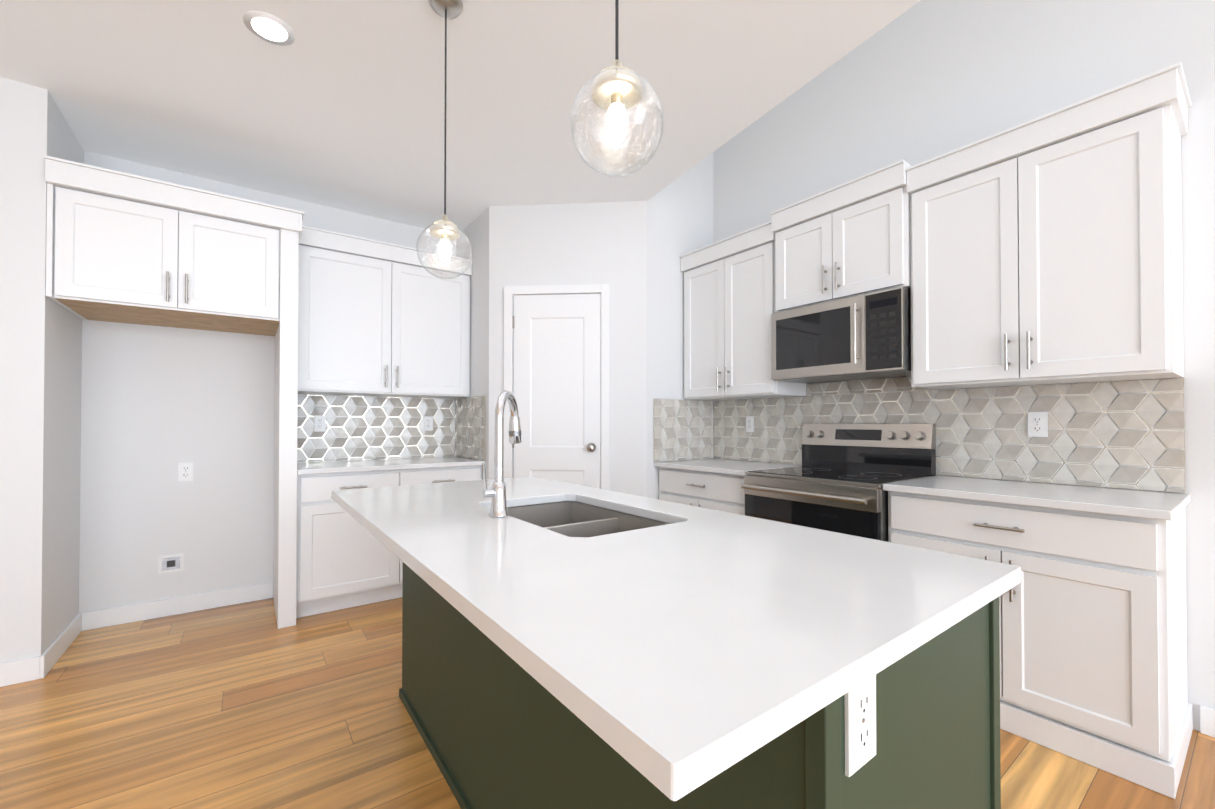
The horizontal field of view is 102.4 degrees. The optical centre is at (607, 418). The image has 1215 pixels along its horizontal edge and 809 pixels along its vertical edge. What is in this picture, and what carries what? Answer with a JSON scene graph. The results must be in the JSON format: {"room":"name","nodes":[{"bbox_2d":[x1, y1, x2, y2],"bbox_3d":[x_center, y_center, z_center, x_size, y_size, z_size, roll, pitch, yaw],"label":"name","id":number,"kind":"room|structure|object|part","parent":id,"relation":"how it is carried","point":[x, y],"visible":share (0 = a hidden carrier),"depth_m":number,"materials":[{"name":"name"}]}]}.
{"room":"kitchen","nodes":[
{"label":"kitchen","id":0,"kind":"room"},
{"bbox_2d":[0,77,83,662],"bbox_3d":[-5.000,-0.185,1.054,5.260,2.770,0.780,0,-1,-36],"label":"wall","id":1,"kind":"structure","parent":0,"point":[40,388],"depth_m":2.28,"materials":[{"name":"white paint"}]},
{"bbox_2d":[0,650,51,686],"bbox_3d":[-4.759,1.144,0.725,5.274,0.105,0.014,0,-1,-36],"label":"baseboard","id":2,"kind":"structure","parent":1,"relation":"attached to","point":[26,669],"depth_m":2.25,"materials":[{"name":"white wood"}]},
{"bbox_2d":[47,612,87,666],"bbox_3d":[-2.829,1.163,2.540,0.020,0.105,0.600,0,-1,-36],"label":"baseboard","id":3,"kind":"structure","parent":1,"relation":"attached to","point":[79,623],"depth_m":2.59,"materials":[{"name":"white wood"}]},
{"bbox_2d":[79,151,455,612],"bbox_3d":[-2.194,-0.160,3.517,2.180,2.770,0.140,0,-1,-36],"label":"wall","id":4,"kind":"structure","parent":0,"point":[159,404],"depth_m":3.06,"materials":[{"name":"white paint"}]},
{"bbox_2d":[158,553,183,573],"bbox_3d":[-2.710,0.900,3.035,0.120,0.110,0.007,0,-1,-36],"label":"outlet box","id":5,"kind":"object","parent":4,"relation":"attached to","point":[170,563],"visible":1,"depth_m":3.03,"materials":[{"name":"white plastic"}]},
{"bbox_2d":[88,582,272,629],"bbox_3d":[-2.657,1.168,3.068,0.918,0.105,0.014,0,-1,-36],"label":"baseboard","id":6,"kind":"structure","parent":4,"relation":"attached to","point":[101,618],"depth_m":3.04,"materials":[{"name":"white wood"}]},
{"bbox_2d":[178,463,192,480],"bbox_3d":[-2.658,0.336,3.079,0.070,0.115,0.007,0,-1,-36],"label":"outlet","id":7,"kind":"object","parent":4,"relation":"attached to","point":[185,471],"visible":1,"depth_m":3.08,"materials":[{"name":"white plastic"}]},
{"bbox_2d":[297,394,454,461],"bbox_3d":[-1.741,0.070,3.751,1.166,0.481,0.014,0,-1,-36],"label":"backsplash","id":8,"kind":"structure","parent":4,"relation":"attached to","point":[367,427],"depth_m":3.72,"materials":[{"name":"beige tile"}]},
{"bbox_2d":[314,415,325,431],"bbox_3d":[-2.060,0.035,3.502,0.070,0.115,0.007,0,-1,-36],"label":"electrical outlet","id":9,"kind":"object","parent":8,"relation":"attached to","point":[319,423],"visible":1,"depth_m":3.50,"materials":[{"name":"white plastic"}]},
{"bbox_2d":[424,416,432,430],"bbox_3d":[-1.448,0.040,3.952,0.070,0.115,0.007,0,-1,-36],"label":"electrical outlet","id":10,"kind":"object","parent":8,"relation":"attached to","point":[428,423],"visible":1,"depth_m":3.95,"materials":[{"name":"white plastic"}]},
{"bbox_2d":[298,225,471,398],"bbox_3d":[-1.631,-0.707,3.609,1.165,1.065,0.383,0,-1,-36],"label":"upper cabinet","id":11,"kind":"object","parent":4,"relation":"attached to","point":[377,318],"visible":0.94,"depth_m":3.44,"materials":[{"name":"white wood"}]},
{"bbox_2d":[0,0,919,230],"bbox_3d":[-1.298,-2.210,-1.390,8.300,1.230,9.140,0,-1,-36],"label":"ceiling","id":12,"kind":"structure","parent":0,"point":[338,104],"depth_m":2.28,"materials":[{"name":"white paint"}]},
{"bbox_2d":[243,11,294,45],"bbox_3d":[-1.351,-1.558,1.954,0.170,0.006,0.170,0,-1,-36],"label":"recessed light","id":13,"kind":"object","parent":12,"relation":"in","point":[268,27],"visible":1,"depth_m":1.95,"materials":[{"name":"white plastic"}]},
{"bbox_2d":[416,0,472,278],"bbox_3d":[-0.607,-1.043,1.829,0.200,1.038,0.200,0,-1,-36],"label":"pendant light","id":14,"kind":"object","parent":12,"relation":"hanging from","point":[444,229],"visible":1,"depth_m":1.82,"materials":[{"name":"clear glass"}]},
{"bbox_3d":[-0.607,-0.624,1.825,0.200,0.200,0.200,0,-1,-36],"label":"globe","id":15,"kind":"part","parent":14,"relation":"part of","materials":[{"name":"clear glass"}]},
{"bbox_3d":[-0.607,-0.629,1.825,0.045,0.087,0.045,0,-1,-36],"label":"bulb","id":16,"kind":"part","parent":14,"relation":"part of","materials":[{"name":"white glass"}]},
{"bbox_2d":[570,0,663,176],"bbox_3d":[0.020,-1.051,1.056,0.200,1.038,0.200,0,-1,-36],"label":"pendant light","id":17,"kind":"object","parent":12,"relation":"hanging from","point":[616,92],"visible":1,"depth_m":1.04,"materials":[{"name":"clear glass"}]},
{"bbox_3d":[0.020,-0.632,1.052,0.200,0.200,0.200,0,-1,-36],"label":"globe","id":18,"kind":"part","parent":17,"relation":"part of","materials":[{"name":"clear glass"}]},
{"bbox_3d":[0.020,-0.637,1.052,0.045,0.087,0.045,0,-1,-36],"label":"bulb","id":19,"kind":"part","parent":17,"relation":"part of","materials":[{"name":"white glass"}]},
{"bbox_2d":[456,152,712,499],"bbox_3d":[-0.217,-0.720,3.992,1.560,3.900,1.450,0,-1,-36],"label":"wall","id":20,"kind":"structure","parent":0,"point":[630,252],"depth_m":3.52,"materials":[{"name":"white paint"}]},
{"bbox_2d":[455,395,484,460],"bbox_3d":[-1.087,0.071,3.835,0.014,0.481,0.623,0,-1,-36],"label":"backsplash","id":21,"kind":"structure","parent":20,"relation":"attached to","point":[470,427],"depth_m":3.80,"materials":[{"name":"beige tile"}]},
{"bbox_2d":[512,294,600,488],"bbox_3d":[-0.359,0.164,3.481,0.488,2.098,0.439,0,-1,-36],"label":"pantry door","id":22,"kind":"structure","parent":20,"relation":"in","point":[557,366],"depth_m":3.49,"materials":[{"name":"white wood"}]},
{"bbox_2d":[504,284,609,489],"bbox_3d":[-0.364,0.135,3.487,0.765,2.180,0.023,0,-1,5],"label":"door frame","id":23,"kind":"structure","parent":20,"relation":"attached to","point":[511,291],"depth_m":3.47,"materials":[{"name":"white wood"}]},
{"bbox_2d":[653,399,713,461],"bbox_3d":[0.582,0.084,3.660,0.623,0.451,0.014,0,-1,-36],"label":"backsplash","id":24,"kind":"structure","parent":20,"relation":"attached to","point":[682,429],"depth_m":3.64,"materials":[{"name":"beige tile"}]},
{"bbox_2d":[0,597,1214,808],"bbox_3d":[-0.960,1.227,-1.176,9.140,0.100,9.140,0,-1,-36],"label":"floor","id":25,"kind":"structure","parent":0,"point":[246,705],"depth_m":1.88,"materials":[{"name":"brown wood"}]},
{"bbox_2d":[44,155,303,628],"bbox_3d":[-2.408,-0.002,2.843,1.033,2.439,0.684,0,-1,-36],"label":"wall cabinet","id":26,"kind":"object","parent":25,"relation":"on","point":[122,247],"visible":1,"depth_m":2.64,"materials":[{"name":"white wood"}]},
{"bbox_2d":[296,456,484,617],"bbox_3d":[-1.556,0.767,3.491,1.165,0.914,0.638,0,-1,-36],"label":"base cabinet","id":27,"kind":"object","parent":25,"relation":"on","point":[345,559],"visible":0.54,"depth_m":3.09,"materials":[{"name":"white wood"}]},
{"bbox_2d":[297,456,484,474],"bbox_3d":[-1.557,0.325,3.498,1.165,0.030,0.632,0,-1,-36],"label":"countertop","id":28,"kind":"structure","parent":27,"relation":"on","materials":[{"name":"white stone"}]},
{"bbox_2d":[399,566,1000,808],"bbox_3d":[-0.058,0.762,1.543,0.670,0.883,1.957,0,-1,-36],"label":"kitchen island","id":29,"kind":"object","parent":25,"relation":"on","point":[925,734],"depth_m":0.90,"materials":[{"name":"green wood"}]},
{"bbox_2d":[331,478,1020,808],"bbox_3d":[-0.167,0.304,1.468,0.920,0.030,1.995,0,-1,-36],"label":"island countertop","id":30,"kind":"structure","parent":29,"relation":"on","point":[691,647],"depth_m":0.75,"materials":[{"name":"white stone"}]},
{"bbox_2d":[479,390,538,517],"bbox_3d":[-0.326,0.101,1.517,0.189,0.378,0.167,0,-1,-36],"label":"faucet","id":31,"kind":"object","parent":30,"relation":"on","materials":[{"name":"silver metal"}]},
{"bbox_2d":[515,498,678,537],"bbox_3d":[-0.107,0.421,1.546,0.464,0.226,0.724,0,-1,-36],"label":"sink","id":32,"kind":"object","parent":30,"relation":"in","point":[577,517],"depth_m":1.78,"materials":[{"name":"grey metal"}]},
{"bbox_2d":[844,675,875,776],"bbox_3d":[0.324,0.384,0.623,0.070,0.115,0.007,0,-1,-36],"label":"outlet","id":33,"kind":"object","parent":29,"relation":"attached to","point":[860,702],"depth_m":0.62,"materials":[{"name":"white plastic"}]},
{"bbox_2d":[656,466,744,514],"bbox_3d":[0.834,0.780,3.351,0.602,0.884,0.797,0,-1,-36],"label":"base cabinet","id":34,"kind":"object","parent":25,"relation":"on","point":[720,492],"depth_m":3.14,"materials":[{"name":"white wood"}]},
{"bbox_2d":[654,458,797,477],"bbox_3d":[0.822,0.323,3.347,0.632,0.030,0.798,0,-1,-36],"label":"countertop","id":35,"kind":"structure","parent":34,"relation":"on","point":[708,466],"depth_m":3.20,"materials":[{"name":"white stone"}]},
{"bbox_2d":[741,423,935,541],"bbox_3d":[1.242,0.621,2.686,0.706,1.189,0.748,0,-1,-36],"label":"range","id":36,"kind":"object","parent":25,"relation":"on","point":[839,477],"visible":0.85,"depth_m":2.63,"materials":[{"name":"silver metal"}]},
{"bbox_2d":[885,490,1192,798],"bbox_3d":[1.773,0.767,2.076,0.602,0.884,0.850,0,-1,-36],"label":"base cabinet","id":37,"kind":"object","parent":25,"relation":"on","point":[1093,632],"depth_m":1.73,"materials":[{"name":"white wood"}]},
{"bbox_2d":[883,475,1190,521],"bbox_3d":[1.765,0.310,2.067,0.632,0.030,0.866,0,-1,-36],"label":"countertop","id":38,"kind":"structure","parent":37,"relation":"on","point":[1160,506],"depth_m":1.89,"materials":[{"name":"white stone"}]},
{"bbox_2d":[713,0,1214,731],"bbox_3d":[2.664,-0.745,1.512,0.140,3.900,9.140,0,-1,-36],"label":"wall","id":39,"kind":"structure","parent":0,"point":[921,80],"depth_m":2.37,"materials":[{"name":"white paint"}]},
{"bbox_2d":[679,222,806,400],"bbox_3d":[0.936,-0.675,3.442,0.347,1.058,0.798,0,-1,-36],"label":"upper cabinet","id":40,"kind":"object","parent":39,"relation":"attached to","point":[727,283],"depth_m":3.29,"materials":[{"name":"white wood"}]},
{"bbox_2d":[771,160,914,313],"bbox_3d":[1.390,-0.950,2.812,0.367,0.600,0.754,0,-1,-36],"label":"upper cabinet","id":41,"kind":"object","parent":39,"relation":"attached to","point":[853,238],"depth_m":2.65,"materials":[{"name":"white wood"}]},
{"bbox_2d":[771,286,910,383],"bbox_3d":[1.361,-0.439,2.785,0.439,0.410,0.744,0,-1,-36],"label":"microwave","id":42,"kind":"object","parent":41,"relation":"attached to","point":[865,336],"visible":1,"depth_m":2.62,"materials":[{"name":"silver metal"}]},
{"bbox_2d":[807,377,935,395],"bbox_3d":[1.533,-0.191,2.909,0.014,0.079,0.748,0,-1,-36],"label":"backsplash","id":43,"kind":"structure","parent":39,"relation":"attached to","point":[901,384],"depth_m":2.92,"materials":[{"name":"beige tile"}]},
{"bbox_2d":[713,378,1184,492],"bbox_3d":[1.549,0.076,2.885,0.014,0.451,2.407,0,-1,-36],"label":"backsplash","id":44,"kind":"structure","parent":39,"relation":"attached to","point":[1124,434],"depth_m":2.33,"materials":[{"name":"beige tile"}]},
{"bbox_2d":[746,416,753,431],"bbox_3d":[1.038,0.041,3.561,0.007,0.115,0.070,0,-1,-36],"label":"electrical outlet","id":45,"kind":"object","parent":44,"relation":"attached to","point":[749,423],"visible":1,"depth_m":3.56,"materials":[{"name":"white plastic"}]},
{"bbox_2d":[1028,412,1047,436],"bbox_3d":[1.992,0.027,2.264,0.007,0.115,0.070,0,-1,-36],"label":"electrical outlet","id":46,"kind":"object","parent":44,"relation":"attached to","point":[1037,424],"visible":1,"depth_m":2.26,"materials":[{"name":"white plastic"}]},
{"bbox_2d":[907,66,1186,389],"bbox_3d":[1.875,-0.688,2.167,0.347,1.058,0.851,0,-1,-36],"label":"upper cabinet","id":47,"kind":"object","parent":39,"relation":"attached to","point":[1044,249],"depth_m":1.97,"materials":[{"name":"white wood"}]},
{"bbox_2d":[1200,705,1214,737],"bbox_3d":[3.797,1.135,-0.175,0.014,0.105,5.110,0,-1,-36],"label":"baseboard","id":48,"kind":"structure","parent":39,"relation":"attached to","point":[1207,715],"depth_m":1.86,"materials":[{"name":"white wood"}]}
]}

